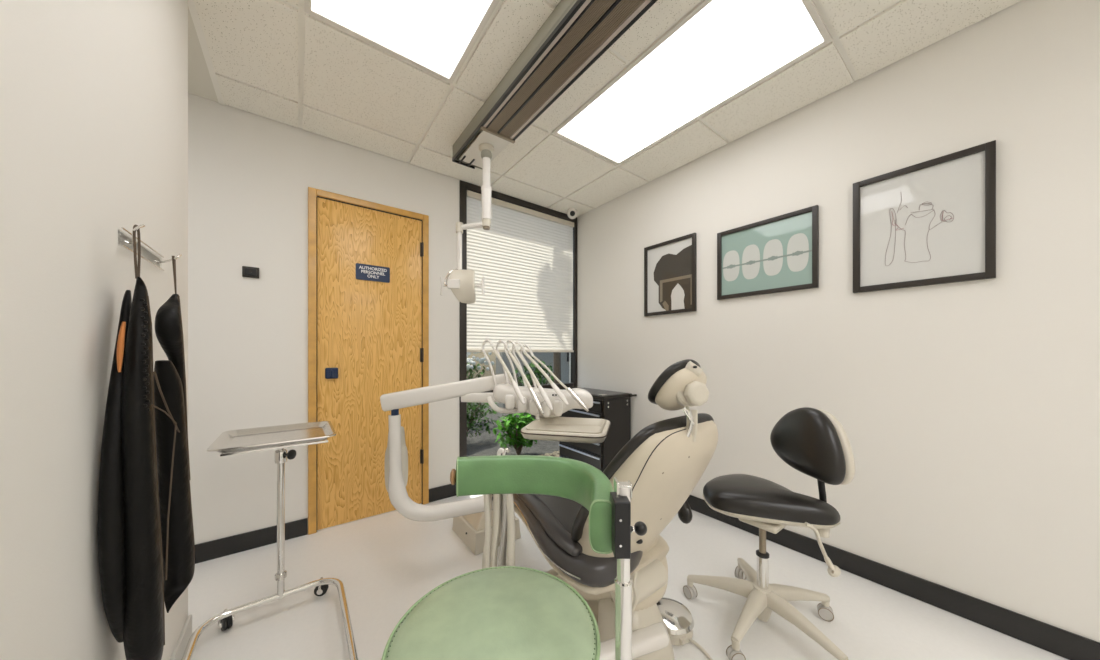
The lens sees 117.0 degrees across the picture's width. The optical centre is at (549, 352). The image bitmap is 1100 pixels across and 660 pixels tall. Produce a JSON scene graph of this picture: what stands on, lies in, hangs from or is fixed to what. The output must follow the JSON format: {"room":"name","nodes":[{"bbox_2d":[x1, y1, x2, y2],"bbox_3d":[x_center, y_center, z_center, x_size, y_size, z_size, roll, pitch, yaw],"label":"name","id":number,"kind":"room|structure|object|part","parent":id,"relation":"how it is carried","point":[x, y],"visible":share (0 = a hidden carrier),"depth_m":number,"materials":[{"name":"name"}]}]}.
{"room":"dental clinic","nodes":[
{"label":"dental clinic","id":0,"kind":"room"},
{"bbox_2d":[0,0,187,659],"bbox_3d":[-0.216,-0.174,-0.379,0.130,2.540,4.052,0,0,-37],"label":"wall","id":1,"kind":"structure","parent":0,"point":[94,93],"depth_m":0.62,"materials":[{"name":"paint"}]},
{"bbox_2d":[121,224,181,270],"bbox_3d":[-1.024,-0.269,0.883,0.087,0.049,0.415,0,0,-37],"label":"hook rack","id":2,"kind":"object","parent":1,"relation":"attached to","point":[136,228],"visible":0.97,"depth_m":0.88,"materials":[{"name":"silver metal"}]},
{"bbox_2d":[98,225,164,659],"bbox_3d":[-0.929,0.235,0.756,0.080,1.030,0.169,0,0,-37],"label":"apron","id":3,"kind":"object","parent":2,"relation":"hanging from","point":[130,559],"visible":1,"depth_m":0.72,"materials":[{"name":"black fabric"}]},
{"bbox_3d":[-0.940,0.249,0.735,0.037,0.788,0.123,0,0,-37],"label":"panel","id":4,"kind":"part","parent":3,"relation":"part of","materials":[{"name":"black fabric"}]},
{"bbox_3d":[-0.925,0.291,0.764,0.065,0.918,0.135,0,0,-37],"label":"panel","id":5,"kind":"part","parent":3,"relation":"part of","materials":[{"name":"black fabric"}]},
{"bbox_3d":[-1.088,-0.272,0.907,0.004,0.044,0.300,0,0,-37],"label":"wire rail","id":6,"kind":"part","parent":2,"relation":"part of","materials":[{"name":"silver metal"}]},
{"bbox_2d":[151,256,194,612],"bbox_3d":[-0.962,0.207,0.851,0.066,0.926,0.362,0,0,-41],"label":"apron","id":7,"kind":"object","parent":2,"relation":"hanging from","point":[170,398],"visible":0.94,"depth_m":0.88,"materials":[{"name":"black fabric"}]},
{"bbox_3d":[-0.986,0.044,0.887,0.046,0.400,0.169,0,0,-37],"label":"shoulder panel","id":8,"kind":"part","parent":7,"relation":"part of","materials":[{"name":"black fabric"}]},
{"bbox_3d":[-1.017,0.344,0.909,0.068,0.652,0.203,0,0,-37],"label":"panel","id":9,"kind":"part","parent":7,"relation":"part of","materials":[{"name":"black fabric"}]},
{"bbox_2d":[170,615,191,659],"bbox_3d":[-0.162,1.047,-0.332,0.012,0.098,4.042,0,0,-37],"label":"baseboard","id":10,"kind":"structure","parent":1,"relation":"attached to","point":[186,632],"depth_m":1.19,"materials":[{"name":"grey"}]},
{"bbox_2d":[188,0,224,105],"bbox_3d":[-0.357,-1.341,-0.070,0.022,0.006,4.716,0,0,-37],"label":"trim","id":11,"kind":"structure","parent":1,"relation":"attached to","point":[191,4],"depth_m":1.48,"materials":[{"name":"silver metal"}]},
{"bbox_2d":[188,93,558,543],"bbox_3d":[-1.457,-0.174,2.127,4.215,2.540,0.120,0,0,-37],"label":"wall","id":12,"kind":"structure","parent":0,"point":[250,175],"depth_m":1.91,"materials":[{"name":"paint"}]},
{"bbox_2d":[242,266,258,277],"bbox_3d":[-1.667,-0.451,1.878,0.072,0.060,0.027,0,0,-37],"label":"wall sensor","id":13,"kind":"object","parent":12,"relation":"attached to","point":[251,272],"visible":1,"depth_m":1.87,"materials":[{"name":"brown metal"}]},
{"bbox_2d":[195,518,306,563],"bbox_3d":[-2.246,1.047,1.454,1.946,0.098,0.012,0,0,-37],"label":"baseboard","id":14,"kind":"structure","parent":12,"relation":"attached to","point":[222,547],"depth_m":1.87,"materials":[{"name":"black"}]},
{"bbox_2d":[308,187,428,534],"bbox_3d":[-1.177,0.047,2.252,0.715,2.098,0.075,0,0,-37],"label":"door","id":15,"kind":"structure","parent":12,"relation":"in","point":[368,340],"depth_m":2.21,"materials":[{"name":"brown wood"}]},
{"bbox_2d":[356,263,389,282],"bbox_3d":[-1.179,-0.532,2.248,0.204,0.104,0.007,0,0,-37],"label":"door sign","id":16,"kind":"object","parent":15,"relation":"attached to","point":[363,271],"visible":1,"depth_m":2.24,"materials":[{"name":"blue plastic"}]},
{"bbox_2d":[429,483,455,502],"bbox_3d":[-0.797,1.047,2.538,0.235,0.098,0.012,0,0,-37],"label":"baseboard","id":17,"kind":"structure","parent":12,"relation":"attached to","point":[445,491],"depth_m":2.52,"materials":[{"name":"black"}]},
{"bbox_2d":[460,180,576,456],"bbox_3d":[-0.233,-0.132,2.999,1.210,2.416,0.070,0,0,-37],"label":"window","id":18,"kind":"structure","parent":12,"relation":"in","point":[464,186],"depth_m":2.67,"materials":[{"name":"brown metal"}]},
{"bbox_2d":[467,190,573,351],"bbox_3d":[-0.215,-0.645,2.996,1.113,1.278,0.032,0,0,-37],"label":"cellular shade","id":19,"kind":"object","parent":18,"relation":"attached to","point":[525,257],"visible":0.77,"depth_m":2.96,"materials":[{"name":"white fabric"}]},
{"bbox_3d":[-0.217,-0.016,2.999,1.113,0.020,0.022,0,0,-37],"label":"rail","id":20,"kind":"part","parent":19,"relation":"part of","materials":[{"name":"beige plastic"}]},
{"bbox_2d":[188,0,1021,216],"bbox_3d":[0.011,-1.372,0.206,4.165,0.064,4.716,0,0,-37],"label":"ceiling","id":21,"kind":"structure","parent":0,"point":[275,60],"depth_m":1.66,"materials":[{"name":"tile"}]},
{"bbox_2d":[304,0,499,83],"bbox_3d":[-0.365,-1.344,1.017,0.594,0.012,1.203,0,0,-37],"label":"recessed light","id":22,"kind":"object","parent":21,"relation":"in","point":[436,37],"visible":1,"depth_m":1.38,"materials":[{"name":"white plastic"}]},
{"bbox_2d":[452,0,657,168],"bbox_3d":[0.316,-1.286,1.094,0.219,0.111,2.874,0,0,-37],"label":"ceiling track","id":23,"kind":"object","parent":21,"relation":"attached to","point":[576,33],"visible":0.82,"depth_m":1.48,"materials":[{"name":"beige metal"}]},
{"bbox_2d":[440,143,493,303],"bbox_3d":[-0.501,-0.770,2.038,0.325,0.941,0.092,0,0,1],"label":"light","id":24,"kind":"object","parent":23,"relation":"hanging from","point":[461,283],"visible":1,"depth_m":2.02,"materials":[{"name":"beige plastic"}]},
{"bbox_3d":[-0.630,-0.404,2.032,0.067,0.112,0.016,0,0,0],"label":"handle","id":25,"kind":"part","parent":24,"relation":"part of","materials":[{"name":"white plastic"}]},
{"bbox_3d":[-0.469,-0.774,2.048,0.174,0.047,0.038,0,0,8],"label":"swing arm","id":26,"kind":"part","parent":24,"relation":"part of","materials":[{"name":"white metal"}]},
{"bbox_3d":[-0.425,-0.404,2.032,0.067,0.112,0.016,0,0,0],"label":"handle","id":27,"kind":"part","parent":24,"relation":"part of","materials":[{"name":"white plastic"}]},
{"bbox_3d":[-0.404,-1.249,2.075,0.178,0.012,0.373,0,0,-37],"label":"trolley plate","id":28,"kind":"part","parent":23,"relation":"part of","materials":[{"name":"white metal"}]},
{"bbox_2d":[567,208,577,218],"bbox_3d":[0.211,-1.306,3.154,0.100,0.100,0.101,0,0,-37],"label":"security camera","id":29,"kind":"object","parent":21,"relation":"attached to","point":[572,213],"visible":0.97,"depth_m":3.12,"materials":[{"name":"white plastic"}]},
{"bbox_2d":[552,0,831,165],"bbox_3d":[0.611,-1.344,1.747,0.594,0.012,1.203,0,0,-37],"label":"recessed light","id":30,"kind":"object","parent":21,"relation":"in","point":[719,50],"visible":1,"depth_m":1.60,"materials":[{"name":"white plastic"}]},
{"bbox_2d":[188,495,1067,659],"bbox_3d":[0.044,1.136,0.305,4.235,0.080,4.836,0,0,-37],"label":"floor","id":31,"kind":"structure","parent":0,"point":[385,563],"depth_m":1.50,"materials":[{"name":"plastic"}]},
{"bbox_2d":[181,439,358,659],"bbox_3d":[-1.015,0.733,1.237,0.471,0.726,0.851,0,0,-37],"label":"stand","id":32,"kind":"object","parent":31,"relation":"on","point":[225,619],"visible":0.98,"depth_m":1.39,"materials":[{"name":"silver metal"}]},
{"bbox_3d":[-0.955,1.011,1.154,0.468,0.024,0.632,0,0,-37],"label":"frame","id":33,"kind":"part","parent":32,"relation":"part of","materials":[{"name":"silver metal"}]},
{"bbox_2d":[207,421,335,452],"bbox_3d":[-1.171,0.356,1.456,0.396,0.025,0.387,0,0,-37],"label":"steel tray","id":34,"kind":"object","parent":32,"relation":"on","point":[280,435],"visible":1,"depth_m":1.46,"materials":[{"name":"silver metal"}]},
{"bbox_3d":[-1.084,0.424,1.405,0.042,0.042,0.040,0,0,-37],"label":"black knob","id":35,"kind":"part","parent":32,"relation":"part of","materials":[{"name":"black plastic"}]},
{"bbox_2d":[452,495,520,554],"bbox_3d":[-0.390,0.896,2.043,0.296,0.400,0.339,0,0,-37],"label":"junction box","id":36,"kind":"object","parent":31,"relation":"on","point":[470,529],"visible":0.43,"depth_m":1.92,"materials":[{"name":"beige plastic"}]},
{"bbox_2d":[381,455,646,659],"bbox_3d":[-0.117,0.653,0.650,0.547,0.885,0.522,0,0,-37],"label":"stool","id":37,"kind":"object","parent":31,"relation":"on","point":[501,612],"visible":1,"depth_m":0.64,"materials":[{"name":"green leather"}]},
{"bbox_3d":[-0.226,0.289,0.788,0.013,0.036,0.036,0,0,-11],"label":"knob","id":38,"kind":"part","parent":37,"relation":"part of","materials":[{"name":"brown wood"}]},
{"bbox_3d":[-0.102,0.545,0.632,0.384,0.088,0.384,0,0,-37],"label":"seat","id":39,"kind":"part","parent":37,"relation":"part of","materials":[{"name":"green leather"}]},
{"bbox_3d":[0.125,0.315,0.575,0.022,0.162,0.022,0,0,-37],"label":"post","id":40,"kind":"part","parent":37,"relation":"part of","materials":[{"name":"silver metal"}]},
{"bbox_3d":[0.125,0.496,0.575,0.030,0.220,0.030,0,0,-37],"label":"post","id":41,"kind":"part","parent":37,"relation":"part of","materials":[{"name":"silver metal"}]},
{"bbox_3d":[0.150,0.291,0.558,0.022,0.022,0.022,0,0,-37],"label":"black knob","id":42,"kind":"part","parent":37,"relation":"part of","materials":[{"name":"black plastic"}]},
{"bbox_2d":[559,388,636,471],"bbox_3d":[0.380,0.710,2.873,0.352,0.773,0.614,0,0,-37],"label":"base cabinet","id":43,"kind":"object","parent":31,"relation":"on","point":[612,406],"visible":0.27,"depth_m":2.68,"materials":[{"name":"black"}]},
{"bbox_3d":[0.233,0.815,2.787,0.014,0.012,0.495,0,0,-37],"label":"drawer pull","id":44,"kind":"part","parent":43,"relation":"part of","materials":[{"name":"silver metal"}]},
{"bbox_3d":[0.245,0.845,2.796,0.016,0.100,0.515,0,0,-37],"label":"drawer","id":45,"kind":"part","parent":43,"relation":"part of","materials":[{"name":"black"}]},
{"bbox_3d":[0.245,0.735,2.796,0.016,0.100,0.515,0,0,-37],"label":"drawer","id":46,"kind":"part","parent":43,"relation":"part of","materials":[{"name":"black"}]},
{"bbox_3d":[0.245,0.515,2.796,0.016,0.100,0.515,0,0,-37],"label":"drawer","id":47,"kind":"part","parent":43,"relation":"part of","materials":[{"name":"black wood"}]},
{"bbox_3d":[0.233,0.485,2.787,0.014,0.012,0.495,0,0,-37],"label":"drawer pull","id":48,"kind":"part","parent":43,"relation":"part of","materials":[{"name":"silver metal"}]},
{"bbox_3d":[0.245,0.410,2.796,0.016,0.090,0.515,0,0,-37],"label":"drawer","id":49,"kind":"part","parent":43,"relation":"part of","materials":[{"name":"black wood"}]},
{"bbox_2d":[591,393,631,399],"bbox_3d":[0.366,0.346,2.886,0.338,0.030,0.577,0,0,-37],"label":"tray","id":50,"kind":"object","parent":43,"relation":"on","point":[596,396],"depth_m":2.66,"materials":[{"name":"silver"}]},
{"bbox_2d":[492,359,717,659],"bbox_3d":[0.156,0.557,1.413,0.639,1.077,1.161,0,0,-37],"label":"dental chair","id":51,"kind":"object","parent":31,"relation":"on","point":[663,463],"visible":0.73,"depth_m":1.04,"materials":[{"name":"black plastic"}]},
{"bbox_2d":[380,339,610,521],"bbox_3d":[-0.248,0.377,1.559,1.113,0.886,0.438,0,0,25],"label":"dental delivery unit","id":52,"kind":"object","parent":51,"relation":"attached to","point":[545,404],"visible":0.98,"depth_m":1.57,"materials":[{"name":"white plastic"}]},
{"bbox_3d":[-0.494,0.188,1.651,0.572,0.175,0.332,0,0,-37],"label":"balance arm","id":53,"kind":"part","parent":52,"relation":"part of","materials":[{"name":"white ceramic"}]},
{"bbox_3d":[-0.310,0.216,1.636,0.261,0.052,0.056,0,0,14],"label":"support arm","id":54,"kind":"part","parent":52,"relation":"part of","materials":[{"name":"white plastic"}]},
{"bbox_3d":[-0.296,0.047,1.636,0.095,0.227,0.026,0,0,33],"label":"whip arm","id":55,"kind":"part","parent":52,"relation":"part of","materials":[{"name":"white plastic"}]},
{"bbox_2d":[482,448,514,568],"bbox_3d":[-0.171,0.699,1.197,0.138,0.740,0.130,0,0,-4],"label":"hoses","id":56,"kind":"object","parent":52,"relation":"hanging from","point":[503,504],"visible":0.41,"depth_m":1.15,"materials":[{"name":"beige"}]},
{"bbox_3d":[-0.229,0.048,1.635,0.094,0.224,0.023,0,0,36],"label":"whip arm","id":57,"kind":"part","parent":52,"relation":"part of","materials":[{"name":"white plastic"}]},
{"bbox_3d":[-0.169,0.237,1.533,0.252,0.077,0.047,0,0,7],"label":"grab handle","id":58,"kind":"part","parent":52,"relation":"part of","materials":[{"name":"white plastic"}]},
{"bbox_3d":[-0.187,0.048,1.635,0.092,0.224,0.024,0,0,35],"label":"whip arm","id":59,"kind":"part","parent":52,"relation":"part of","materials":[{"name":"white plastic"}]},
{"bbox_3d":[-0.150,0.055,1.636,0.091,0.222,0.026,0,0,34],"label":"whip arm","id":60,"kind":"part","parent":52,"relation":"part of","materials":[{"name":"white plastic"}]},
{"bbox_3d":[-0.108,0.064,1.635,0.097,0.212,0.030,0,0,32],"label":"whip arm","id":61,"kind":"part","parent":52,"relation":"part of","materials":[{"name":"white plastic"}]},
{"bbox_2d":[520,411,610,442],"bbox_3d":[0.073,0.264,1.360,0.407,0.121,0.410,0,0,-37],"label":"tray","id":62,"kind":"object","parent":52,"relation":"on","point":[546,426],"depth_m":1.37,"materials":[{"name":"beige plastic"}]},
{"bbox_2d":[492,494,642,586],"bbox_3d":[0.038,0.693,1.484,0.511,0.183,0.900,0,0,-37],"label":"seat cushion","id":63,"kind":"object","parent":51,"relation":"on","point":[549,519],"depth_m":1.12,"materials":[{"name":"black leather"}]},
{"bbox_3d":[0.170,0.876,1.326,0.170,0.310,0.440,0,0,-37],"label":"lift arm","id":64,"kind":"part","parent":51,"relation":"part of"},
{"bbox_2d":[571,413,713,540],"bbox_3d":[0.312,0.432,1.135,0.522,0.485,0.333,0,0,-37],"label":"cushion","id":65,"kind":"object","parent":51,"relation":"on","point":[660,487],"depth_m":0.96,"materials":[{"name":"leather"}]},
{"bbox_2d":[648,359,700,403],"bbox_3d":[0.395,0.094,1.066,0.201,0.154,0.120,0,0,-37],"label":"cushion","id":66,"kind":"object","parent":51,"relation":"on","point":[670,387],"depth_m":0.99,"materials":[{"name":"black plastic"}]},
{"bbox_3d":[0.472,0.631,1.470,0.059,0.123,0.312,0,0,-37],"label":"armrest","id":67,"kind":"part","parent":51,"relation":"part of","materials":[{"name":"black plastic"}]},
{"bbox_3d":[0.423,0.117,0.971,0.072,0.073,0.036,0,0,-7],"label":"pivot knob","id":68,"kind":"part","parent":51,"relation":"part of","materials":[{"name":"beige plastic"}]},
{"bbox_2d":[656,597,712,659],"bbox_3d":[0.539,1.056,1.258,0.182,0.079,0.393,0,0,-37],"label":"foot pedal","id":69,"kind":"object","parent":31,"relation":"on","point":[678,620],"visible":0.77,"depth_m":1.29,"materials":[{"name":"beige plastic"}]},
{"bbox_3d":[0.573,1.086,1.177,0.029,0.020,0.233,0,0,-22],"label":"cord","id":70,"kind":"part","parent":69,"relation":"part of","materials":[{"name":"beige plastic"}]},
{"bbox_2d":[683,407,854,659],"bbox_3d":[0.849,0.655,1.351,0.561,0.882,0.579,0,0,-37],"label":"stool","id":71,"kind":"object","parent":31,"relation":"on","point":[812,441],"visible":1,"depth_m":1.30,"materials":[{"name":"black leather"}]},
{"bbox_3d":[0.738,0.996,1.445,0.282,0.091,0.060,0,0,31],"label":"leg","id":72,"kind":"part","parent":71,"relation":"part of","materials":[{"name":"beige plastic"}]},
{"bbox_3d":[0.897,0.996,1.512,0.060,0.091,0.282,0,0,13],"label":"leg","id":73,"kind":"part","parent":71,"relation":"part of","materials":[{"name":"beige plastic"}]},
{"bbox_3d":[0.749,0.996,1.281,0.284,0.091,0.062,0,0,-37],"label":"leg","id":74,"kind":"part","parent":71,"relation":"part of","materials":[{"name":"beige plastic"}]},
{"bbox_3d":[0.864,0.744,1.369,0.025,0.145,0.025,0,0,-37],"label":"lift rod","id":75,"kind":"part","parent":71,"relation":"part of","materials":[{"name":"brown metal"}]},
{"bbox_3d":[0.850,0.597,1.396,0.356,0.094,0.427,0,0,-19],"label":"seat","id":76,"kind":"part","parent":71,"relation":"part of","materials":[{"name":"black leather"}]},
{"bbox_3d":[1.010,0.996,1.382,0.282,0.091,0.060,0,0,-5],"label":"leg","id":77,"kind":"part","parent":71,"relation":"part of","materials":[{"name":"beige plastic"}]},
{"bbox_3d":[0.921,0.996,1.234,0.060,0.091,0.282,0,0,-23],"label":"leg","id":78,"kind":"part","parent":71,"relation":"part of","materials":[{"name":"beige plastic"}]},
{"bbox_3d":[0.996,0.343,1.330,0.079,0.259,0.324,0,0,-6],"label":"backrest","id":79,"kind":"part","parent":71,"relation":"part of","materials":[{"name":"black leather"}]},
{"bbox_3d":[1.058,0.542,1.319,0.026,0.230,0.042,0,0,-1],"label":"post","id":80,"kind":"part","parent":71,"relation":"part of","materials":[{"name":"black plastic"}]},
{"bbox_3d":[0.979,0.703,1.203,0.115,0.180,0.047,0,0,5],"label":"lever","id":81,"kind":"part","parent":71,"relation":"part of","materials":[{"name":"beige plastic"}]},
{"bbox_2d":[569,0,1099,642],"bbox_3d":[1.691,-0.174,1.537,0.120,2.540,4.836,0,0,-37],"label":"wall","id":82,"kind":"structure","parent":0,"point":[968,412],"depth_m":1.48,"materials":[{"name":"paint"}]},
{"bbox_2d":[644,233,696,315],"bbox_3d":[0.880,-0.561,2.502,0.021,0.542,0.427,0,0,-37],"label":"framed picture","id":83,"kind":"object","parent":82,"relation":"attached to","point":[670,266],"visible":1,"depth_m":2.48,"materials":[{"name":"brown metal"}]},
{"bbox_2d":[717,205,818,299],"bbox_3d":[1.259,-0.565,1.995,0.021,0.434,0.532,0,0,-37],"label":"framed picture","id":84,"kind":"object","parent":82,"relation":"attached to","point":[777,254],"visible":1,"depth_m":1.97,"materials":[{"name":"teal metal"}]},
{"bbox_2d":[687,495,1099,659],"bbox_3d":[1.671,1.047,1.454,0.012,0.098,4.706,0,0,-37],"label":"baseboard","id":85,"kind":"structure","parent":82,"relation":"attached to","point":[1068,645],"depth_m":1.44,"materials":[{"name":"black"}]},
{"bbox_2d":[853,140,995,292],"bbox_3d":[1.630,-0.567,1.499,0.021,0.540,0.427,0,0,-37],"label":"framed picture","id":86,"kind":"object","parent":82,"relation":"attached to","point":[930,222],"visible":1,"depth_m":1.47,"materials":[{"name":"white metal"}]},
{"label":"outside","id":87,"kind":"structure","parent":0,"visible":0},
{"bbox_2d":[467,403,558,456],"bbox_3d":[-0.683,1.127,6.755,11.000,0.073,6.364,0,0,-37],"label":"ground","id":88,"kind":"structure","parent":87,"point":[485,444],"depth_m":4.24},
{"bbox_2d":[467,352,496,379],"bbox_3d":[-1.865,0.508,5.074,2.064,1.245,1.005,0,0,-37],"label":"shrub","id":89,"kind":"object","parent":88,"relation":"on","point":[470,368],"visible":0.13,"depth_m":5.39,"materials":[{"name":"green plant"}]},
{"bbox_2d":[467,402,499,436],"bbox_3d":[-1.087,0.757,4.122,1.118,0.748,0.639,0,0,-37],"label":"shrub","id":90,"kind":"object","parent":88,"relation":"on","point":[474,407],"visible":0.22,"depth_m":4.17,"materials":[{"name":"green plant"}]},
{"bbox_3d":[-1.085,0.845,4.121,0.782,0.572,0.382,0,0,-37],"label":"stem","id":91,"kind":"part","parent":90,"relation":"part of","materials":[{"name":"plant"}]},
{"bbox_2d":[493,412,536,454],"bbox_3d":[-0.327,0.873,3.678,0.588,0.514,0.391,0,0,-37],"label":"shrub","id":92,"kind":"object","parent":88,"relation":"on","point":[516,424],"visible":0.68,"depth_m":3.60,"materials":[{"name":"green plant"}]},
{"bbox_3d":[-0.341,0.936,3.678,0.433,0.388,0.224,0,0,-37],"label":"stem","id":93,"kind":"part","parent":92,"relation":"part of","materials":[{"name":"plant"}]},
{"bbox_2d":[496,352,568,407],"bbox_3d":[1.070,-0.554,8.419,5.400,3.400,0.600,0,0,-37],"label":"building","id":94,"kind":"structure","parent":88,"relation":"on","point":[547,357],"depth_m":7.31,"materials":[{"name":"beige paint"}]},
{"bbox_2d":[511,356,553,418],"bbox_3d":[-0.249,0.580,5.197,0.882,1.098,0.694,0,0,-37],"label":"shrub","id":95,"kind":"object","parent":88,"relation":"on","point":[538,374],"visible":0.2,"depth_m":5.16,"materials":[{"name":"green plant"}]},
{"bbox_3d":[-0.253,0.726,5.180,0.644,0.806,0.443,0,0,-37],"label":"stem","id":96,"kind":"part","parent":95,"relation":"part of","materials":[{"name":"plant"}]},
{"bbox_2d":[538,451,558,456],"bbox_3d":[-0.119,1.084,3.406,1.326,0.029,0.283,0,0,-37],"label":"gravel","id":97,"kind":"object","parent":88,"relation":"on","point":[555,453],"visible":0.06,"depth_m":3.57,"materials":[{"name":"beige gravel"}]},
{"bbox_2d":[553,352,560,416],"bbox_3d":[-0.107,-0.764,4.068,0.270,3.784,1.087,0,0,36],"label":"tree","id":98,"kind":"object","parent":88,"relation":"on","point":[556,355],"visible":0.02,"depth_m":4.44,"materials":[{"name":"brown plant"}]}
]}

